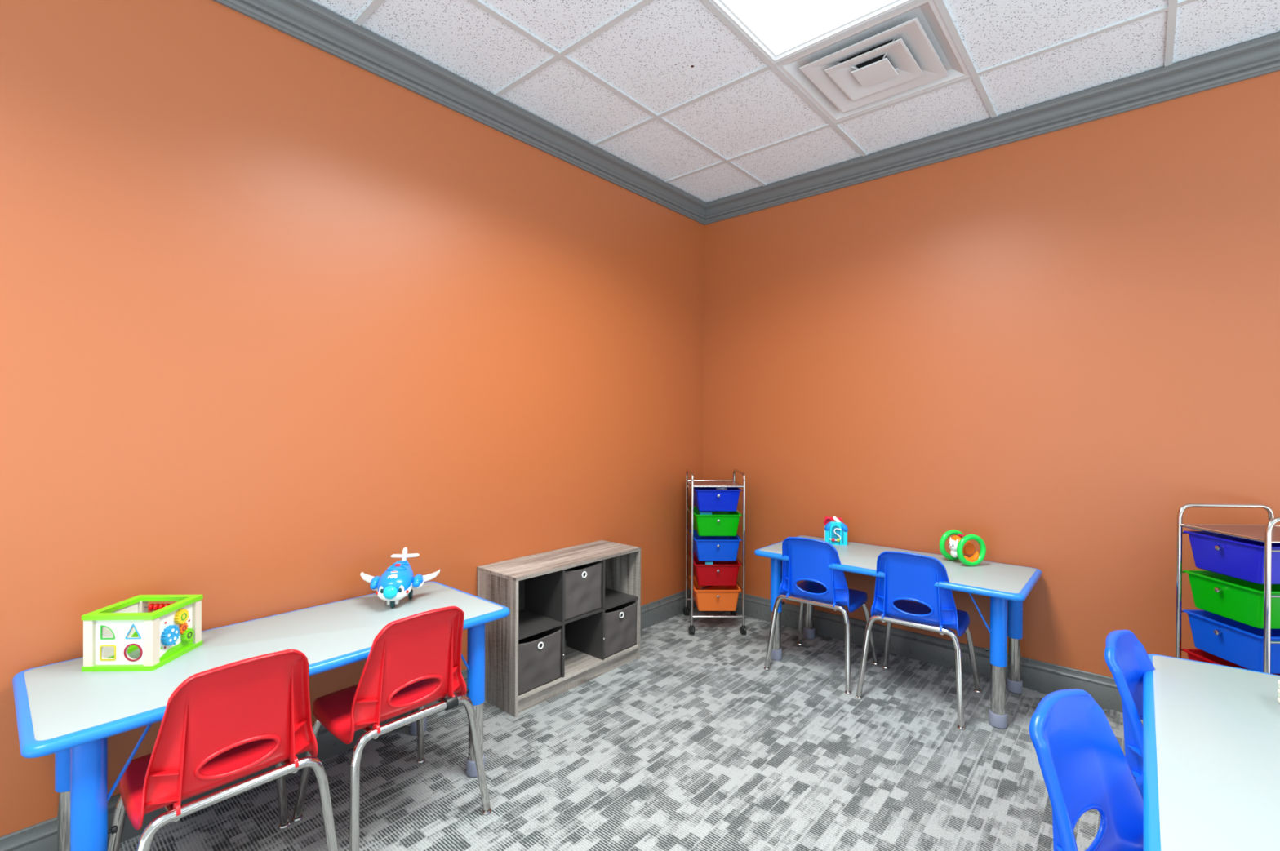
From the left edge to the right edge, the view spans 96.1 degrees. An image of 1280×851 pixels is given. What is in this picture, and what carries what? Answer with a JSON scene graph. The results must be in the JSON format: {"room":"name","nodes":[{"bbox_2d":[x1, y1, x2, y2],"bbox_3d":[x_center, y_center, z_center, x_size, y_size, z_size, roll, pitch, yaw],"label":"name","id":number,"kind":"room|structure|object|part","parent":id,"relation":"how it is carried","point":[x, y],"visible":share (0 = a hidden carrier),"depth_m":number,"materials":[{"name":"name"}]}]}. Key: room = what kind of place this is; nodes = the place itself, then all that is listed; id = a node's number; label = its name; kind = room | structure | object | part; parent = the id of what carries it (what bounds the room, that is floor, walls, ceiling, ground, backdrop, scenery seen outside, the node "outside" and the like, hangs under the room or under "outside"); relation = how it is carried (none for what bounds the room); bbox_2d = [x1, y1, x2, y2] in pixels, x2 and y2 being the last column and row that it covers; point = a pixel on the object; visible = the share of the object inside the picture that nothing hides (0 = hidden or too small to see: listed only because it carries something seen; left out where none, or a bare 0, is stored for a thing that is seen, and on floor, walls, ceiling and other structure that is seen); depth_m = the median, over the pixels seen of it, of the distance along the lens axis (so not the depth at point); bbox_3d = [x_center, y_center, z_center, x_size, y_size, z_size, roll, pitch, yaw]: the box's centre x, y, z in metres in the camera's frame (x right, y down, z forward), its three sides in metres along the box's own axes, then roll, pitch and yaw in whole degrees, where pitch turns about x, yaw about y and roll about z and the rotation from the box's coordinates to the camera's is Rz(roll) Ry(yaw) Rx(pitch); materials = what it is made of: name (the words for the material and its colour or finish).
{"room":"children's room","nodes":[
{"label":"children's room","id":0,"kind":"room"},
{"bbox_2d":[0,0,704,837],"bbox_3d":[-1.284,-0.207,2.041,0.120,2.846,5.320,1,0,41],"label":"wall","id":1,"kind":"structure","parent":0,"point":[282,318],"depth_m":2.00,"materials":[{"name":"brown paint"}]},
{"bbox_2d":[0,588,697,850],"bbox_3d":[-1.279,1.149,1.957,0.017,0.136,5.200,1,0,41],"label":"baseboard","id":2,"kind":"structure","parent":1,"relation":"attached to","point":[41,837],"depth_m":1.88,"materials":[{"name":"grey paint"}]},
{"bbox_2d":[212,0,706,225],"bbox_3d":[-1.250,-1.420,1.930,0.060,0.118,5.200,1,0,41],"label":"trim","id":3,"kind":"structure","parent":1,"relation":"attached to","point":[306,21],"depth_m":2.43,"materials":[{"name":"grey paint"}]},
{"bbox_2d":[119,607,1142,850],"bbox_3d":[0.479,1.280,1.019,4.100,0.100,4.500,1,0,41],"label":"floor","id":4,"kind":"structure","parent":0,"point":[691,744],"depth_m":2.04,"materials":[{"name":"grey carpet"}]},
{"bbox_2d":[107,649,338,850],"bbox_3d":[-1.058,0.879,1.458,0.443,0.683,0.437,1,0,41],"label":"chair","id":5,"kind":"object","parent":4,"relation":"on","point":[224,725],"visible":1,"depth_m":1.35,"materials":[{"name":"red plastic"}]},
{"bbox_3d":[-1.320,1.077,1.439,0.079,0.261,0.024,0,0,7],"label":"leg","id":6,"kind":"part","parent":5,"relation":"part of","materials":[{"name":"silver metal"}]},
{"bbox_3d":[-1.172,0.911,1.558,0.044,0.085,0.367,1,0,41],"label":"rail","id":7,"kind":"part","parent":5,"relation":"part of","materials":[{"name":"silver metal"}]},
{"bbox_3d":[-1.134,0.875,1.368,0.286,0.032,0.018,1,0,41],"label":"rail","id":8,"kind":"part","parent":5,"relation":"part of","materials":[{"name":"silver metal"}]},
{"bbox_3d":[-0.944,0.885,1.358,0.030,0.079,0.384,1,0,41],"label":"rail","id":9,"kind":"part","parent":5,"relation":"part of","materials":[{"name":"silver metal"}]},
{"bbox_3d":[-1.074,1.077,1.721,0.024,0.261,0.079,0,0,-14],"label":"leg","id":10,"kind":"part","parent":5,"relation":"part of","materials":[{"name":"silver metal"}]},
{"bbox_3d":[-0.979,0.875,1.546,0.286,0.032,0.018,1,0,41],"label":"rail","id":11,"kind":"part","parent":5,"relation":"part of","materials":[{"name":"silver metal"}]},
{"bbox_3d":[-0.797,1.064,1.485,0.080,0.291,0.024,0,0,17],"label":"leg","id":12,"kind":"part","parent":5,"relation":"part of","materials":[{"name":"silver metal"}]},
{"bbox_2d":[12,581,510,850],"bbox_3d":[-1.052,0.933,1.782,0.554,0.571,1.195,1,0,41],"label":"table","id":13,"kind":"object","parent":4,"relation":"on","point":[67,712],"visible":0.69,"depth_m":1.52,"materials":[{"name":"grey laminate"}]},
{"bbox_3d":[-1.528,0.821,1.543,0.090,0.293,0.090,1,0,41],"label":"leg","id":14,"kind":"part","parent":13,"relation":"part of","materials":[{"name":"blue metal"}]},
{"bbox_3d":[-1.223,0.824,1.277,0.090,0.293,0.090,1,0,41],"label":"leg","id":15,"kind":"part","parent":13,"relation":"part of","materials":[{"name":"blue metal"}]},
{"bbox_2d":[81,595,203,671],"bbox_3d":[-1.379,0.573,1.604,0.184,0.147,0.184,0,0,-2],"label":"cube","id":16,"kind":"object","parent":13,"relation":"on","point":[162,636],"visible":1,"depth_m":1.53,"materials":[{"name":"white plastic"}]},
{"bbox_3d":[-1.453,0.573,1.525,0.024,0.127,0.024,0,0,-2],"label":"corner post","id":17,"kind":"part","parent":16,"relation":"part of","materials":[{"name":"beige wood"}]},
{"bbox_3d":[-1.376,0.574,1.527,0.130,0.127,0.005,0,0,-2],"label":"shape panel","id":18,"kind":"part","parent":16,"relation":"part of","materials":[{"name":"white paint"}]},
{"bbox_3d":[-1.456,0.573,1.602,0.005,0.127,0.130,0,0,-2],"label":"meadow panel","id":19,"kind":"part","parent":16,"relation":"part of","materials":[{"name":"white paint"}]},
{"bbox_3d":[-1.379,0.506,1.604,0.184,0.012,0.184,0,0,-2],"label":"frame","id":20,"kind":"part","parent":16,"relation":"part of","materials":[{"name":"green paint"}]},
{"bbox_3d":[-1.379,0.641,1.605,0.184,0.012,0.184,0,0,-2],"label":"frame","id":21,"kind":"part","parent":16,"relation":"part of","materials":[{"name":"green paint"}]},
{"bbox_3d":[-1.458,0.572,1.679,0.024,0.127,0.024,0,0,-2],"label":"corner post","id":22,"kind":"part","parent":16,"relation":"part of","materials":[{"name":"beige wood"}]},
{"bbox_3d":[-1.299,0.574,1.530,0.024,0.127,0.024,0,0,-2],"label":"corner post","id":23,"kind":"part","parent":16,"relation":"part of","materials":[{"name":"beige wood"}]},
{"bbox_3d":[-1.302,0.574,1.607,0.005,0.127,0.130,0,0,-2],"label":"gear panel","id":24,"kind":"part","parent":16,"relation":"part of","materials":[{"name":"white paint"}]},
{"bbox_3d":[-1.304,0.573,1.684,0.024,0.127,0.024,0,0,-2],"label":"corner post","id":25,"kind":"part","parent":16,"relation":"part of","materials":[{"name":"white plastic"}]},
{"bbox_2d":[360,547,439,608],"bbox_3d":[-0.904,0.561,2.137,0.244,0.171,0.245,0,0,30],"label":"airplane","id":26,"kind":"object","parent":13,"relation":"on","point":[396,583],"visible":1,"depth_m":2.06,"materials":[{"name":"blue plastic"}]},
{"bbox_3d":[-0.575,0.824,2.019,0.090,0.293,0.090,1,0,41],"label":"leg","id":27,"kind":"part","parent":13,"relation":"part of","materials":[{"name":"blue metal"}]},
{"bbox_2d":[291,606,492,850],"bbox_3d":[-0.770,0.879,1.795,0.443,0.683,0.437,1,0,41],"label":"chair","id":28,"kind":"object","parent":4,"relation":"on","point":[414,662],"visible":1,"depth_m":1.69,"materials":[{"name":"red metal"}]},
{"bbox_3d":[-1.033,1.077,1.776,0.079,0.261,0.024,0,0,7],"label":"leg","id":29,"kind":"part","parent":28,"relation":"part of","materials":[{"name":"silver metal"}]},
{"bbox_3d":[-0.884,0.911,1.895,0.044,0.085,0.367,1,0,41],"label":"rail","id":30,"kind":"part","parent":28,"relation":"part of","materials":[{"name":"silver metal"}]},
{"bbox_3d":[-0.761,1.064,1.533,0.024,0.291,0.080,0,0,-25],"label":"leg","id":31,"kind":"part","parent":28,"relation":"part of","materials":[{"name":"silver metal"}]},
{"bbox_3d":[-0.847,0.875,1.705,0.286,0.032,0.018,1,0,41],"label":"rail","id":32,"kind":"part","parent":28,"relation":"part of","materials":[{"name":"silver metal"}]},
{"bbox_3d":[-0.656,0.885,1.695,0.030,0.079,0.384,1,0,41],"label":"rail","id":33,"kind":"part","parent":28,"relation":"part of","materials":[{"name":"silver metal"}]},
{"bbox_3d":[-0.786,1.077,2.058,0.024,0.261,0.079,0,0,-14],"label":"leg","id":34,"kind":"part","parent":28,"relation":"part of","materials":[{"name":"silver metal"}]},
{"bbox_3d":[-0.509,1.064,1.821,0.080,0.291,0.024,0,0,17],"label":"leg","id":35,"kind":"part","parent":28,"relation":"part of","materials":[{"name":"silver metal"}]},
{"bbox_2d":[476,540,640,717],"bbox_3d":[-0.365,0.926,2.792,0.286,0.582,0.795,1,0,41],"label":"cube shelf","id":36,"kind":"object","parent":4,"relation":"on","point":[532,587],"visible":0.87,"depth_m":2.67,"materials":[{"name":"grey wood"}]},
{"bbox_3d":[-0.622,0.934,2.498,0.284,0.567,0.015,1,0,41],"label":"panel","id":37,"kind":"part","parent":36,"relation":"part of","materials":[{"name":"grey wood"}]},
{"bbox_3d":[-0.470,0.894,2.884,0.004,0.490,0.765,1,0,41],"label":"panel","id":38,"kind":"part","parent":36,"relation":"part of","materials":[{"name":"grey wood"}]},
{"bbox_2d":[518,627,560,696],"bbox_3d":[-0.527,1.031,2.590,0.255,0.218,0.240,1,0,41],"label":"fabric bin","id":39,"kind":"object","parent":36,"relation":"on","point":[540,654],"visible":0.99,"depth_m":2.51,"materials":[{"name":"grey fabric"}]},
{"bbox_3d":[-0.363,0.643,2.791,0.286,0.015,0.795,1,0,41],"label":"panel","id":40,"kind":"part","parent":36,"relation":"part of","materials":[{"name":"grey wood"}]},
{"bbox_3d":[-0.365,0.895,2.792,0.276,0.012,0.765,1,0,41],"label":"shelf","id":41,"kind":"part","parent":36,"relation":"part of","materials":[{"name":"grey wood"}]},
{"bbox_3d":[-0.366,1.148,2.793,0.283,0.015,0.765,1,0,41],"label":"shelf","id":42,"kind":"part","parent":36,"relation":"part of","materials":[{"name":"grey wood"}]},
{"bbox_2d":[564,561,601,621],"bbox_3d":[-0.355,0.775,2.784,0.255,0.226,0.240,1,0,41],"label":"fabric bin","id":43,"kind":"object","parent":36,"relation":"on","point":[583,584],"visible":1,"depth_m":2.71,"materials":[{"name":"grey fabric"}]},
{"bbox_2d":[604,601,636,658],"bbox_3d":[-0.186,1.028,2.980,0.255,0.222,0.239,1,0,41],"label":"fabric bin","id":44,"kind":"object","parent":36,"relation":"on","point":[620,621],"visible":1,"depth_m":2.90,"materials":[{"name":"grey fabric"}]},
{"bbox_3d":[-0.108,0.934,3.086,0.284,0.567,0.015,1,0,41],"label":"panel","id":45,"kind":"part","parent":36,"relation":"part of","materials":[{"name":"grey wood"}]},
{"bbox_2d":[683,468,746,635],"bbox_3d":[0.454,0.747,3.519,0.342,0.943,0.380,0,0,-1],"label":"cart","id":46,"kind":"object","parent":4,"relation":"on","point":[714,538],"visible":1,"depth_m":3.37,"materials":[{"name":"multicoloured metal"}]},
{"bbox_3d":[0.302,0.724,3.525,0.016,0.898,0.350,0,0,-1],"label":"frame","id":47,"kind":"part","parent":46,"relation":"part of","materials":[{"name":"silver metal"}]},
{"bbox_2d":[699,511,711,515],"bbox_3d":[0.390,0.573,3.413,0.070,0.120,0.040,0,0,-2],"label":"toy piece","id":48,"kind":"object","parent":46,"relation":"in","point":[700,513],"visible":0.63,"depth_m":3.39,"materials":[{"name":"teal plastic"}]},
{"bbox_2d":[700,586,712,590],"bbox_3d":[0.402,0.964,3.430,0.120,0.010,0.010,0,0,-45],"label":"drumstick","id":49,"kind":"object","parent":46,"relation":"in","point":[707,587],"visible":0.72,"depth_m":3.41,"materials":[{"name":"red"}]},
{"bbox_2d":[705,561,712,564],"bbox_3d":[0.408,0.869,3.405,0.044,0.126,0.028,0,0,3],"label":"brick","id":50,"kind":"object","parent":46,"relation":"in","point":[706,562],"visible":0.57,"depth_m":3.39,"materials":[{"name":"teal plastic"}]},
{"bbox_2d":[688,480,740,485],"bbox_3d":[0.456,0.356,3.526,0.283,0.004,0.319,0,0,-1],"label":"tray","id":51,"kind":"object","parent":46,"relation":"on","point":[695,482],"depth_m":3.52,"materials":[{"name":"clear plastic"}]},
{"bbox_3d":[0.452,1.027,3.521,0.275,0.129,0.327,0,0,-1],"label":"drawer","id":52,"kind":"part","parent":46,"relation":"part of","materials":[{"name":"orange plastic"}]},
{"bbox_3d":[0.453,0.878,3.520,0.275,0.129,0.327,0,0,-1],"label":"drawer","id":53,"kind":"part","parent":46,"relation":"part of","materials":[{"name":"red plastic"}]},
{"bbox_3d":[0.454,0.733,3.519,0.275,0.129,0.327,0,0,-1],"label":"drawer","id":54,"kind":"part","parent":46,"relation":"part of","materials":[{"name":"blue plastic"}]},
{"bbox_3d":[0.455,0.586,3.519,0.275,0.129,0.327,0,0,-1],"label":"drawer","id":55,"kind":"part","parent":46,"relation":"part of","materials":[{"name":"green plastic"}]},
{"bbox_3d":[0.455,0.440,3.518,0.275,0.129,0.327,0,0,-1],"label":"drawer","id":56,"kind":"part","parent":46,"relation":"part of","materials":[{"name":"blue plastic"}]},
{"bbox_3d":[0.605,0.725,3.530,0.016,0.898,0.350,0,0,-1],"label":"frame","id":57,"kind":"part","parent":46,"relation":"part of","materials":[{"name":"silver metal"}]},
{"bbox_2d":[763,537,879,694],"bbox_3d":[0.925,0.882,2.918,0.437,0.683,0.443,1,0,39],"label":"chair","id":58,"kind":"object","parent":4,"relation":"on","point":[809,559],"visible":0.99,"depth_m":2.80,"materials":[{"name":"blue plastic"}]},
{"bbox_3d":[0.662,1.065,2.898,0.080,0.291,0.024,0,0,-27],"label":"leg","id":59,"kind":"part","parent":58,"relation":"part of","materials":[{"name":"silver metal"}]},
{"bbox_3d":[0.892,1.080,3.180,0.024,0.261,0.078,0,0,4],"label":"leg","id":60,"kind":"part","parent":58,"relation":"part of","materials":[{"name":"silver metal"}]},
{"bbox_3d":[0.830,0.887,2.800,0.384,0.079,0.030,1,0,39],"label":"rail","id":61,"kind":"part","parent":58,"relation":"part of","materials":[{"name":"silver metal"}]},
{"bbox_3d":[1.019,0.916,3.036,0.367,0.085,0.044,1,0,39],"label":"rail","id":62,"kind":"part","parent":58,"relation":"part of","materials":[{"name":"silver metal"}]},
{"bbox_3d":[0.961,1.068,2.659,0.024,0.291,0.080,0,0,14],"label":"leg","id":63,"kind":"part","parent":58,"relation":"part of","materials":[{"name":"silver metal"}]},
{"bbox_3d":[1.185,1.083,2.946,0.078,0.261,0.024,0,0,-17],"label":"leg","id":64,"kind":"part","parent":58,"relation":"part of","materials":[{"name":"silver metal"}]},
{"bbox_2d":[754,535,1042,728],"bbox_3d":[1.220,0.940,2.828,1.192,0.571,0.569,1,0,41],"label":"table","id":65,"kind":"object","parent":4,"relation":"on","point":[1006,585],"visible":0.84,"depth_m":2.63,"materials":[{"name":"grey laminate"}]},
{"bbox_3d":[0.714,0.826,3.014,0.090,0.293,0.090,1,0,41],"label":"leg","id":66,"kind":"part","parent":65,"relation":"part of","materials":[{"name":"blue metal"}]},
{"bbox_2d":[823,516,848,545],"bbox_3d":[1.081,0.578,3.176,0.128,0.152,0.106,0,0,17],"label":"toy","id":67,"kind":"object","parent":65,"relation":"on","point":[836,531],"visible":0.99,"depth_m":3.14,"materials":[{"name":"teal plastic"}]},
{"bbox_3d":[1.069,0.591,3.141,0.063,0.125,0.011,0,0,17],"label":"arch frame","id":68,"kind":"part","parent":67,"relation":"part of","materials":[{"name":"teal plastic"}]},
{"bbox_3d":[1.073,0.588,3.142,0.076,0.104,0.003,0,0,17],"label":"perforated panel","id":69,"kind":"part","parent":67,"relation":"part of","materials":[{"name":"teal plastic"}]},
{"bbox_2d":[939,529,986,566],"bbox_3d":[1.536,0.582,2.741,0.149,0.149,0.143,0,0,-10],"label":"toy","id":70,"kind":"object","parent":65,"relation":"on","point":[959,545],"visible":1,"depth_m":2.69,"materials":[{"name":"green plastic"}]},
{"bbox_3d":[1.468,0.832,2.355,0.090,0.293,0.090,1,0,41],"label":"leg","id":71,"kind":"part","parent":65,"relation":"part of","materials":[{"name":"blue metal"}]},
{"bbox_3d":[1.735,0.832,2.660,0.090,0.293,0.090,1,0,41],"label":"leg","id":72,"kind":"part","parent":65,"relation":"part of","materials":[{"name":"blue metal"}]},
{"bbox_2d":[855,551,982,730],"bbox_3d":[1.272,0.885,2.615,0.437,0.683,0.443,1,0,39],"label":"chair","id":73,"kind":"object","parent":4,"relation":"on","point":[908,576],"visible":1,"depth_m":2.50,"materials":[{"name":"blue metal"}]},
{"bbox_3d":[1.009,1.068,2.594,0.080,0.291,0.024,0,0,-27],"label":"leg","id":74,"kind":"part","parent":73,"relation":"part of","materials":[{"name":"silver metal"}]},
{"bbox_3d":[1.239,1.083,2.877,0.024,0.261,0.079,0,0,4],"label":"leg","id":75,"kind":"part","parent":73,"relation":"part of","materials":[{"name":"silver metal"}]},
{"bbox_3d":[1.177,0.890,2.496,0.384,0.079,0.030,1,0,39],"label":"rail","id":76,"kind":"part","parent":73,"relation":"part of","materials":[{"name":"silver metal"}]},
{"bbox_3d":[1.366,0.919,2.733,0.367,0.085,0.044,1,0,39],"label":"rail","id":77,"kind":"part","parent":73,"relation":"part of","materials":[{"name":"silver metal"}]},
{"bbox_3d":[1.308,1.071,2.356,0.024,0.291,0.080,0,0,14],"label":"leg","id":78,"kind":"part","parent":73,"relation":"part of","materials":[{"name":"silver metal"}]},
{"bbox_3d":[1.532,1.086,2.643,0.079,0.261,0.024,0,0,-17],"label":"leg","id":79,"kind":"part","parent":73,"relation":"part of","materials":[{"name":"silver metal"}]},
{"bbox_2d":[1029,688,1143,850],"bbox_3d":[0.951,0.891,1.005,0.437,0.683,0.443,0,0,-33],"label":"chair","id":80,"kind":"object","parent":4,"relation":"on","point":[1084,767],"visible":1,"depth_m":1.16,"materials":[{"name":"blue plastic"}]},
{"bbox_2d":[1104,630,1155,796],"bbox_3d":[1.375,0.892,1.365,0.437,0.683,0.443,0,0,-40],"label":"chair","id":81,"kind":"object","parent":4,"relation":"on","point":[1127,660],"visible":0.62,"depth_m":1.44,"materials":[{"name":"blue plastic"}]},
{"bbox_2d":[1142,653,1279,850],"bbox_3d":[1.303,0.949,1.026,0.613,0.571,1.295,1,0,41],"label":"table","id":82,"kind":"object","parent":4,"relation":"on","point":[1211,731],"visible":0.96,"depth_m":1.14,"materials":[{"name":"grey laminate"}]},
{"bbox_2d":[1175,503,1279,675],"bbox_3d":[2.167,0.763,1.989,0.380,0.943,0.345,0,0,1],"label":"cart","id":83,"kind":"object","parent":4,"relation":"on","point":[1237,624],"visible":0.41,"depth_m":1.99,"materials":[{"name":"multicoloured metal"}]},
{"bbox_3d":[2.007,0.717,1.992,0.027,0.018,0.018,0,0,1],"label":"knob","id":84,"kind":"part","parent":83,"relation":"part of","materials":[{"name":"silver metal"}]},
{"bbox_3d":[2.007,0.570,1.991,0.027,0.018,0.018,0,0,1],"label":"knob","id":85,"kind":"part","parent":83,"relation":"part of","materials":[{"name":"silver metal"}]},
{"bbox_3d":[2.008,0.424,1.990,0.027,0.018,0.018,0,0,1],"label":"knob","id":86,"kind":"part","parent":83,"relation":"part of","materials":[{"name":"silver metal"}]},
{"bbox_3d":[2.166,0.894,1.990,0.327,0.129,0.278,0,0,1],"label":"drawer","id":87,"kind":"part","parent":83,"relation":"part of","materials":[{"name":"red plastic"}]},
{"bbox_3d":[2.167,0.749,1.989,0.327,0.129,0.278,0,0,1],"label":"drawer","id":88,"kind":"part","parent":83,"relation":"part of","materials":[{"name":"blue plastic"}]},
{"bbox_3d":[2.167,0.602,1.989,0.327,0.129,0.278,0,0,1],"label":"drawer","id":89,"kind":"part","parent":83,"relation":"part of","materials":[{"name":"green plastic"}]},
{"bbox_3d":[2.168,0.456,1.988,0.327,0.129,0.278,0,0,1],"label":"drawer","id":90,"kind":"part","parent":83,"relation":"part of","materials":[{"name":"blue plastic"}]},
{"bbox_3d":[2.177,0.372,1.988,0.335,0.008,0.314,0,0,1],"label":"frame","id":91,"kind":"part","parent":83,"relation":"part of","materials":[{"name":"silver metal"}]},
{"bbox_2d":[1188,524,1279,541],"bbox_3d":[2.177,0.372,1.988,0.319,0.004,0.286,0,0,1],"label":"tray","id":92,"kind":"object","parent":83,"relation":"on","point":[1250,532],"depth_m":2.02,"materials":[{"name":"clear plastic"}]},
{"bbox_3d":[2.172,0.741,1.836,0.350,0.898,0.016,0,0,1],"label":"frame","id":93,"kind":"part","parent":83,"relation":"part of","materials":[{"name":"silver metal"}]},
{"bbox_2d":[309,0,1279,203],"bbox_3d":[0.461,-1.476,0.437,4.600,0.015,5.200,1,0,41],"label":"ceiling","id":94,"kind":"structure","parent":0,"point":[665,55],"depth_m":2.35,"materials":[{"name":"tile"}]},
{"bbox_2d":[352,0,1197,186],"bbox_3d":[0.461,-1.466,0.437,4.600,0.008,5.200,1,0,41],"label":"grid","id":95,"kind":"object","parent":94,"relation":"attached to","point":[1172,6],"depth_m":2.31,"materials":[{"name":"white metal"}]},
{"bbox_2d":[710,0,913,62],"bbox_3d":[0.371,-1.515,1.693,0.586,0.089,1.196,1,0,41],"label":"ceiling light","id":96,"kind":"object","parent":94,"relation":"attached to","point":[780,29],"visible":1,"depth_m":2.09,"materials":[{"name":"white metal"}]},
{"bbox_2d":[777,0,969,122],"bbox_3d":[0.972,-1.512,2.382,0.586,0.116,0.586,1,0,41],"label":"ceiling vent","id":97,"kind":"object","parent":94,"relation":"in","point":[912,51],"visible":1,"depth_m":2.35,"materials":[{"name":"white metal"}]},
{"bbox_3d":[0.972,-1.484,2.382,0.405,0.047,0.405,1,0,41],"label":"support rod","id":98,"kind":"part","parent":97,"relation":"part of","materials":[{"name":"white metal"}]},
{"bbox_2d":[702,71,1279,677],"bbox_3d":[2.204,-0.191,2.447,4.600,2.846,0.120,1,0,41],"label":"wall","id":99,"kind":"structure","parent":0,"point":[1046,348],"depth_m":2.67,"materials":[{"name":"brown paint"}]},
{"bbox_2d":[728,592,1122,712],"bbox_3d":[2.152,1.164,2.401,4.600,0.136,0.017,1,0,41],"label":"baseboard","id":100,"kind":"structure","parent":99,"relation":"attached to","point":[1036,675],"depth_m":2.94,"materials":[{"name":"grey paint"}]},
{"bbox_2d":[704,32,1279,225],"bbox_3d":[2.151,-1.405,2.373,4.600,0.118,0.060,1,0,41],"label":"trim","id":101,"kind":"structure","parent":99,"relation":"attached to","point":[1260,56],"depth_m":2.66,"materials":[{"name":"grey paint"}]}
]}

